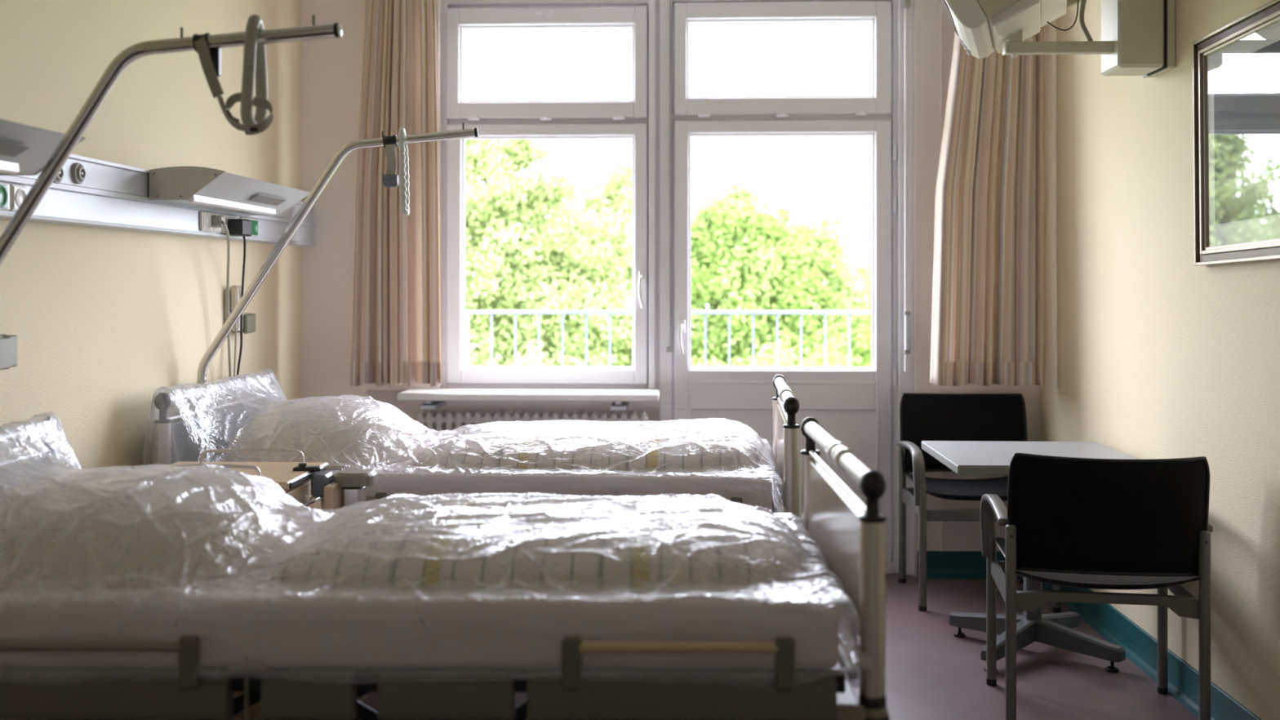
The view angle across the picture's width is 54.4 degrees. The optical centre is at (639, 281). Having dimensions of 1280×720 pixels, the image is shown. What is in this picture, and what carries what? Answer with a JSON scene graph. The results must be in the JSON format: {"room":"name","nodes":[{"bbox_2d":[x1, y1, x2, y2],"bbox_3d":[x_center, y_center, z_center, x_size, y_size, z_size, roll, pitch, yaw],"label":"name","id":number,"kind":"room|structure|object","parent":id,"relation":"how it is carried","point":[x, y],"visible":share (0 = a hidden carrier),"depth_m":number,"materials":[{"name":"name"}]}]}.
{"room":"hospital room","nodes":[
{"label":"hospital room","id":0,"kind":"room"},
{"bbox_2d":[0,0,301,472],"bbox_3d":[-1.808,-0.120,2.649,0.150,3.000,7.160,0,0,2],"label":"wall","id":1,"kind":"structure","parent":0,"point":[102,320],"depth_m":4.12,"materials":[{"name":"beige paint"}]},
{"bbox_2d":[0,333,17,369],"bbox_3d":[-1.680,0.183,3.270,0.060,0.091,0.126,0,0,2],"label":"holder","id":2,"kind":"object","parent":1,"relation":"attached to","point":[8,343],"visible":1,"depth_m":3.25,"materials":[{"name":"grey plastic"}]},
{"bbox_2d":[0,154,315,246],"bbox_3d":[-1.650,-0.267,3.844,0.077,0.200,4.160,0,0,2],"label":"rail","id":3,"kind":"object","parent":1,"relation":"attached to","point":[86,192],"visible":0.65,"depth_m":3.89,"materials":[{"name":"silver metal"}]},
{"bbox_2d":[0,184,8,208],"bbox_3d":[-1.641,-0.220,3.193,0.006,0.060,0.072,0,0,2],"label":"socket","id":4,"kind":"object","parent":3,"relation":"attached to","point":[3,188],"depth_m":3.21,"materials":[{"name":"green plastic"}]},
{"bbox_2d":[13,186,26,209],"bbox_3d":[-1.637,-0.220,3.289,0.006,0.060,0.066,0,0,2],"label":"socket","id":5,"kind":"object","parent":3,"relation":"attached to","point":[20,193],"depth_m":3.28,"materials":[{"name":"white plastic"}]},
{"bbox_2d":[0,118,85,175],"bbox_3d":[-1.540,-0.320,2.668,0.253,0.119,0.947,0,0,2],"label":"reading lamp","id":6,"kind":"object","parent":3,"relation":"attached to","point":[24,149],"visible":0.87,"depth_m":2.97,"materials":[{"name":"grey"}]},
{"bbox_2d":[0,160,18,174],"bbox_3d":[-1.534,-0.276,2.612,0.026,0.032,0.814,0,0,2],"label":"diffuser","id":7,"kind":"object","parent":6,"relation":"attached to","point":[6,166],"depth_m":2.98,"materials":[{"name":"white plastic"}]},
{"bbox_2d":[53,168,63,183],"bbox_3d":[-1.635,-0.305,3.490,0.020,0.062,0.062,0,0,2],"label":"outlet","id":8,"kind":"object","parent":3,"relation":"attached to","point":[59,180],"depth_m":3.49,"materials":[{"name":"black plastic"}]},
{"bbox_2d":[71,162,85,184],"bbox_3d":[-1.630,-0.315,3.619,0.020,0.062,0.062,0,0,2],"label":"outlet","id":9,"kind":"object","parent":3,"relation":"attached to","point":[77,169],"depth_m":3.60,"materials":[{"name":"black plastic"}]},
{"bbox_2d":[203,213,211,230],"bbox_3d":[-1.590,-0.220,4.575,0.006,0.060,0.072,0,0,2],"label":"socket","id":10,"kind":"object","parent":3,"relation":"attached to","point":[206,216],"depth_m":4.57,"materials":[{"name":"white plastic"}]},
{"bbox_2d":[213,214,221,231],"bbox_3d":[-1.586,-0.220,4.672,0.006,0.060,0.072,0,0,2],"label":"socket","id":11,"kind":"object","parent":3,"relation":"attached to","point":[215,228],"depth_m":4.67,"materials":[{"name":"white plastic"}]},
{"bbox_2d":[211,215,231,408],"bbox_3d":[-1.575,0.180,4.756,0.058,0.852,0.298,0,0,-5],"label":"power cord","id":12,"kind":"object","parent":3,"relation":"hanging from","point":[217,221],"visible":0.77,"depth_m":4.75,"materials":[{"name":"beige plastic"}]},
{"bbox_2d":[223,216,231,231],"bbox_3d":[-1.582,-0.220,4.774,0.006,0.060,0.072,0,0,2],"label":"socket","id":13,"kind":"object","parent":3,"relation":"attached to","point":[226,218],"depth_m":4.76,"materials":[{"name":"white plastic"}]},
{"bbox_2d":[149,166,310,215],"bbox_3d":[-1.470,-0.320,4.559,0.253,0.119,0.952,0,0,2],"label":"reading lamp","id":14,"kind":"object","parent":3,"relation":"attached to","point":[195,186],"visible":0.99,"depth_m":4.24,"materials":[{"name":"grey metal"}]},
{"bbox_2d":[186,195,275,215],"bbox_3d":[-1.464,-0.276,4.503,0.026,0.032,0.819,0,0,2],"label":"diffuser","id":15,"kind":"object","parent":14,"relation":"attached to","point":[229,202],"depth_m":4.44,"materials":[{"name":"white plastic"}]},
{"bbox_2d":[227,218,252,407],"bbox_3d":[-1.563,0.132,4.873,0.084,0.746,0.208,0,0,2],"label":"power cord","id":16,"kind":"object","parent":3,"relation":"attached to","point":[242,228],"visible":0.79,"depth_m":4.84,"materials":[{"name":"black plastic"}]},
{"bbox_2d":[251,219,257,235],"bbox_3d":[-1.571,-0.220,5.075,0.006,0.060,0.072,0,0,2],"label":"socket","id":17,"kind":"object","parent":3,"relation":"attached to","point":[255,222],"depth_m":5.07,"materials":[{"name":"green plastic"}]},
{"bbox_2d":[223,285,244,331],"bbox_3d":[-1.620,0.106,4.993,0.052,0.182,0.135,0,0,2],"label":"handset","id":18,"kind":"object","parent":1,"relation":"attached to","point":[235,291],"visible":0.48,"depth_m":4.94,"materials":[{"name":"grey plastic"}]},
{"bbox_2d":[232,323,239,406],"bbox_3d":[-1.609,0.361,4.951,0.018,0.392,0.059,0,0,2],"label":"cord","id":19,"kind":"object","parent":18,"relation":"hanging from","point":[236,326],"visible":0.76,"depth_m":4.94,"materials":[{"name":"beige plastic"}]},
{"bbox_2d":[232,313,255,333],"bbox_3d":[-1.613,0.169,5.096,0.060,0.081,0.157,0,0,2],"label":"holder","id":20,"kind":"object","parent":1,"relation":"attached to","point":[249,319],"visible":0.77,"depth_m":5.05,"materials":[{"name":"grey plastic"}]},
{"bbox_2d":[301,0,1040,577],"bbox_3d":[0.134,-0.120,6.009,3.482,3.000,0.300,0,0,2],"label":"wall","id":21,"kind":"structure","parent":0,"point":[331,68],"depth_m":5.92,"materials":[{"name":"white paint"}]},
{"bbox_2d":[396,388,659,410],"bbox_3d":[-0.503,0.547,5.818,1.188,0.078,0.390,0,0,2],"label":"window sill","id":22,"kind":"structure","parent":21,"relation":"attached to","point":[433,398],"depth_m":5.64,"materials":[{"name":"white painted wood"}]},
{"bbox_2d":[414,409,648,439],"bbox_3d":[-0.501,0.996,5.918,1.228,0.768,0.210,0,0,2],"label":"radiator","id":23,"kind":"object","parent":21,"relation":"attached to","point":[439,421],"visible":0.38,"depth_m":5.83,"materials":[{"name":"white metal"}]},
{"bbox_2d":[462,27,631,31],"bbox_3d":[-0.455,-1.283,6.086,0.868,0.109,0.030,0,0,2],"label":"trim","id":24,"kind":"structure","parent":21,"relation":"attached to","point":[608,28],"depth_m":6.08,"materials":[{"name":"grey"}]},
{"bbox_2d":[441,0,659,389],"bbox_3d":[-0.437,-0.455,5.958,1.059,1.978,0.214,0,0,2],"label":"window","id":25,"kind":"structure","parent":21,"relation":"in","point":[637,118],"depth_m":5.94,"materials":[{"name":"white wood"}]},
{"bbox_2d":[659,0,914,575],"bbox_3d":[0.696,-0.023,5.924,1.211,2.841,0.230,0,0,2],"label":"door","id":26,"kind":"structure","parent":21,"relation":"in","point":[859,407],"depth_m":5.88,"materials":[{"name":"white wood"}]},
{"bbox_2d":[902,0,911,372],"bbox_3d":[1.243,-0.448,5.793,0.030,1.738,0.061,0,0,2],"label":"rod","id":27,"kind":"object","parent":26,"relation":"hanging from","point":[906,3],"visible":1,"depth_m":5.79,"materials":[{"name":"white metal"}]},
{"bbox_2d":[940,4,942,551],"bbox_3d":[1.409,-0.180,5.809,0.009,2.880,0.006,0,0,2],"label":"trim","id":28,"kind":"structure","parent":21,"relation":"attached to","point":[941,7],"depth_m":5.81,"materials":[{"name":"white"}]},
{"bbox_2d":[917,551,1021,579],"bbox_3d":[1.582,1.319,5.788,0.571,0.122,0.034,0,0,2],"label":"baseboard","id":29,"kind":"structure","parent":21,"relation":"attached to","point":[944,564],"depth_m":5.80,"materials":[{"name":"teal plastic"}]},
{"bbox_2d":[363,573,1198,719],"bbox_3d":[0.000,1.440,2.417,3.782,0.120,7.130,0,0,2],"label":"floor","id":30,"kind":"structure","parent":0,"point":[931,673],"depth_m":4.37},
{"bbox_2d":[146,448,377,719],"bbox_3d":[-1.135,0.950,3.722,0.667,0.859,0.395,0,0,2],"label":"bedside table","id":31,"kind":"object","parent":30,"relation":"on","point":[306,482],"visible":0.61,"depth_m":3.72,"materials":[{"name":"brown wood"}]},
{"bbox_2d":[324,481,343,512],"bbox_3d":[-0.913,0.685,3.741,0.028,0.165,0.170,0,0,2],"label":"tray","id":32,"kind":"object","parent":31,"relation":"on","point":[333,491],"depth_m":3.68,"materials":[{"name":"brown wood"}]},
{"bbox_2d":[333,468,377,510],"bbox_3d":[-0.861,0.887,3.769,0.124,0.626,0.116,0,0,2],"label":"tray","id":33,"kind":"object","parent":31,"relation":"on","point":[351,484],"depth_m":3.73,"materials":[{"name":"beige plastic"}]},
{"bbox_2d":[0,416,889,719],"bbox_3d":[-0.574,0.872,2.894,2.150,1.014,1.048,0,0,0],"label":"hospital bed","id":34,"kind":"object","parent":30,"relation":"on","point":[850,533],"visible":0.57,"depth_m":2.39,"materials":[{"name":"metal"},{"name":"clear plastic film"},{"name":"fabric"}]},
{"bbox_2d":[0,14,342,265],"bbox_3d":[-1.192,0.180,2.882,1.007,1.590,0.116,0,0,2],"label":"pole","id":35,"kind":"object","parent":34,"relation":"attached to","point":[117,65],"depth_m":2.87,"materials":[{"name":"silver metal"}]},
{"bbox_2d":[0,516,839,668],"bbox_3d":[-0.579,0.696,2.895,1.950,0.134,0.911,0,0,0],"label":"mattress","id":36,"kind":"object","parent":34,"relation":"on","point":[287,630],"visible":0.44,"depth_m":2.44,"materials":[{"name":"grey fabric"}]},
{"bbox_2d":[0,472,306,588],"bbox_3d":[-1.183,0.546,2.913,0.738,0.164,0.740,0,0,0],"label":"pillow","id":37,"kind":"object","parent":36,"relation":"on","point":[104,545],"visible":0.81,"depth_m":2.64,"materials":[{"name":"beige fabric"}]},
{"bbox_2d":[272,499,804,588],"bbox_3d":[-0.219,0.589,2.925,1.170,0.076,0.770,0,0,0],"label":"duvet","id":38,"kind":"object","parent":36,"relation":"on","point":[652,562],"visible":0.69,"depth_m":2.61,"materials":[{"name":"white fabric"}]},
{"bbox_2d":[0,411,870,688],"bbox_3d":[-0.610,0.890,2.896,2.156,1.090,1.080,0,0,0],"label":"plastic sheet","id":39,"kind":"object","parent":34,"relation":"on","point":[49,476],"visible":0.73,"depth_m":2.82,"materials":[{"name":"plastic"}]},
{"bbox_2d":[154,373,800,542],"bbox_3d":[-0.513,0.872,4.498,2.150,1.014,1.048,0,0,4],"label":"hospital bed","id":40,"kind":"object","parent":30,"relation":"on","point":[189,443],"visible":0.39,"depth_m":4.29,"materials":[{"name":"white metal"}]},
{"bbox_2d":[195,122,478,417],"bbox_3d":[-1.103,0.201,4.497,1.040,1.548,0.087,0,0,2],"label":"pole","id":41,"kind":"object","parent":40,"relation":"attached to","point":[203,365],"depth_m":4.49,"materials":[{"name":"silver metal"}]},
{"bbox_2d":[142,368,788,517],"bbox_3d":[-0.549,0.890,4.494,2.170,1.092,1.101,0,0,4],"label":"plastic sheet","id":42,"kind":"object","parent":40,"relation":"on","point":[624,434],"visible":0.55,"depth_m":4.42,"materials":[{"name":"plastic"}]},
{"bbox_2d":[213,439,772,515],"bbox_3d":[-0.518,0.696,4.499,1.950,0.134,0.911,0,0,4],"label":"mattress","id":43,"kind":"object","parent":40,"relation":"on","point":[754,491],"visible":0.23,"depth_m":4.03,"materials":[{"name":"grey fabric"}]},
{"bbox_2d":[224,400,424,466],"bbox_3d":[-1.141,0.532,4.545,0.680,0.190,0.720,0,0,4],"label":"pillow","id":44,"kind":"object","parent":43,"relation":"on","point":[317,433],"visible":0.79,"depth_m":4.28,"materials":[{"name":"beige fabric"}]},
{"bbox_2d":[413,424,762,472],"bbox_3d":[-0.172,0.584,4.507,1.219,0.087,0.800,0,0,4],"label":"duvet","id":45,"kind":"object","parent":43,"relation":"on","point":[691,455],"visible":0.73,"depth_m":4.16,"materials":[{"name":"white fabric"}]},
{"bbox_2d":[896,392,1061,613],"bbox_3d":[1.474,0.947,5.491,0.632,0.866,0.595,0,0,2],"label":"armchair","id":46,"kind":"object","parent":30,"relation":"on","point":[922,416],"visible":0.72,"depth_m":5.71,"materials":[{"name":"grey metal"}]},
{"bbox_2d":[921,440,1139,672],"bbox_3d":[1.451,1.007,4.617,0.685,0.746,0.665,0,0,2],"label":"side table","id":47,"kind":"object","parent":30,"relation":"on","point":[962,457],"visible":0.73,"depth_m":4.58,"materials":[{"name":"grey laminate"}]},
{"bbox_2d":[979,452,1213,719],"bbox_3d":[1.435,0.947,3.943,0.632,0.866,0.596,0,0,9],"label":"armchair","id":48,"kind":"object","parent":30,"relation":"on","point":[1068,522],"visible":1,"depth_m":3.70,"materials":[{"name":"black fabric"}]},
{"bbox_2d":[1040,0,1279,719],"bbox_3d":[1.821,-0.120,2.514,0.150,3.000,7.160,0,0,2],"label":"wall","id":49,"kind":"structure","parent":0,"point":[1151,353],"depth_m":4.28,"materials":[{"name":"beige paint"}]},
{"bbox_2d":[1002,0,1175,78],"bbox_3d":[1.533,-0.986,4.305,0.558,0.533,0.206,0,0,2],"label":"wall bracket","id":50,"kind":"object","parent":49,"relation":"attached to","point":[1138,37],"visible":0.89,"depth_m":4.21,"materials":[{"name":"white metal"}]},
{"bbox_2d":[938,0,1081,58],"bbox_3d":[1.224,-1.048,4.248,0.581,0.472,0.572,0,0,18],"label":"television","id":51,"kind":"object","parent":50,"relation":"on","point":[982,26],"visible":0.89,"depth_m":4.09,"materials":[{"name":"white plastic"}]},
{"bbox_2d":[1046,0,1078,31],"bbox_3d":[1.522,-0.991,4.272,0.268,0.269,0.041,0,0,-12],"label":"cable","id":52,"kind":"object","parent":50,"relation":"attached to","point":[1072,26],"visible":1,"depth_m":4.25,"materials":[{"name":"black plastic"}]},
{"bbox_2d":[1079,0,1093,40],"bbox_3d":[1.583,-0.960,4.274,0.147,0.292,0.017,0,0,2],"label":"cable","id":53,"kind":"object","parent":50,"relation":"attached to","point":[1082,6],"visible":1,"depth_m":4.27,"materials":[{"name":"beige plastic"}]},
{"bbox_2d":[1041,582,1262,719],"bbox_3d":[1.724,1.319,2.368,0.034,0.122,6.860,0,0,2],"label":"baseboard","id":54,"kind":"structure","parent":49,"relation":"attached to","point":[1140,646],"depth_m":4.40,"materials":[{"name":"teal plastic"}]},
{"bbox_2d":[1192,0,1279,266],"bbox_3d":[1.765,-0.417,3.522,0.030,0.715,0.900,0,-1,2],"label":"mirror","id":55,"kind":"object","parent":49,"relation":"attached to","point":[1236,66],"visible":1,"depth_m":3.69,"materials":[{"name":"silver metal"}]},
{"bbox_2d":[1213,40,1279,224],"bbox_3d":[1.771,-0.425,3.522,0.001,0.480,0.680,0,-1,2],"label":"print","id":56,"kind":"object","parent":55,"relation":"attached to","point":[1246,82],"depth_m":3.63},
{"bbox_3d":[0.249,1.500,6.710,5.200,0.200,1.270,0,0,2],"label":"floor","id":57,"kind":"structure","parent":0,"visible":0},
{"bbox_2d":[465,310,871,367],"bbox_3d":[0.267,0.783,7.195,5.100,1.234,0.040,0,0,2],"label":"balcony railing","id":58,"kind":"object","parent":57,"relation":"on","point":[468,313],"visible":0.11,"depth_m":7.19,"materials":[{"name":"grey metal"}]},
{"bbox_3d":[0.004,-1.680,2.507,3.782,0.120,7.310,0,0,2],"label":"ceiling","id":59,"kind":"structure","parent":0,"visible":0},
{"bbox_3d":[0.120,-1.585,5.649,3.462,0.070,0.040,0,0,2],"label":"rail","id":60,"kind":"object","parent":59,"relation":"attached to","visible":0},
{"bbox_2d":[350,0,441,386],"bbox_3d":[-1.113,-0.537,5.679,0.428,2.026,0.116,0,0,2],"label":"curtain","id":61,"kind":"object","parent":60,"relation":"hanging from","point":[396,324],"visible":0.94,"depth_m":5.67,"materials":[{"name":"fabric"}]},
{"bbox_2d":[929,26,1044,386],"bbox_3d":[1.550,-0.542,5.553,0.498,2.017,0.122,0,0,0],"label":"curtain","id":62,"kind":"object","parent":60,"relation":"hanging from","point":[988,317],"visible":0.88,"depth_m":5.52,"materials":[{"name":"fabric"}]},
{"label":"outside","id":63,"kind":"structure","parent":0,"visible":0},
{"bbox_3d":[1.814,7.530,48.966,120.000,0.300,82.000,0,0,2],"label":"ground","id":64,"kind":"structure","parent":63,"visible":0},
{"bbox_2d":[465,139,631,366],"bbox_3d":[-1.120,2.761,13.699,3.345,9.255,2.304,0,0,-6],"label":"tree","id":65,"kind":"object","parent":64,"relation":"on","point":[581,264],"visible":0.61,"depth_m":13.29,"materials":[{"name":"green plant"}]},
{"bbox_2d":[465,315,870,367],"bbox_3d":[0.254,3.845,11.527,5.391,7.086,1.586,0,0,2],"label":"tree","id":66,"kind":"object","parent":64,"relation":"on","point":[523,362],"visible":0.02,"depth_m":11.50,"materials":[{"name":"green plant"}]},
{"bbox_2d":[691,173,871,367],"bbox_3d":[1.522,3.055,14.432,3.189,8.666,2.075,0,0,0],"label":"tree","id":67,"kind":"object","parent":64,"relation":"on","point":[744,257],"visible":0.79,"depth_m":14.13,"materials":[{"name":"green plant"}]},
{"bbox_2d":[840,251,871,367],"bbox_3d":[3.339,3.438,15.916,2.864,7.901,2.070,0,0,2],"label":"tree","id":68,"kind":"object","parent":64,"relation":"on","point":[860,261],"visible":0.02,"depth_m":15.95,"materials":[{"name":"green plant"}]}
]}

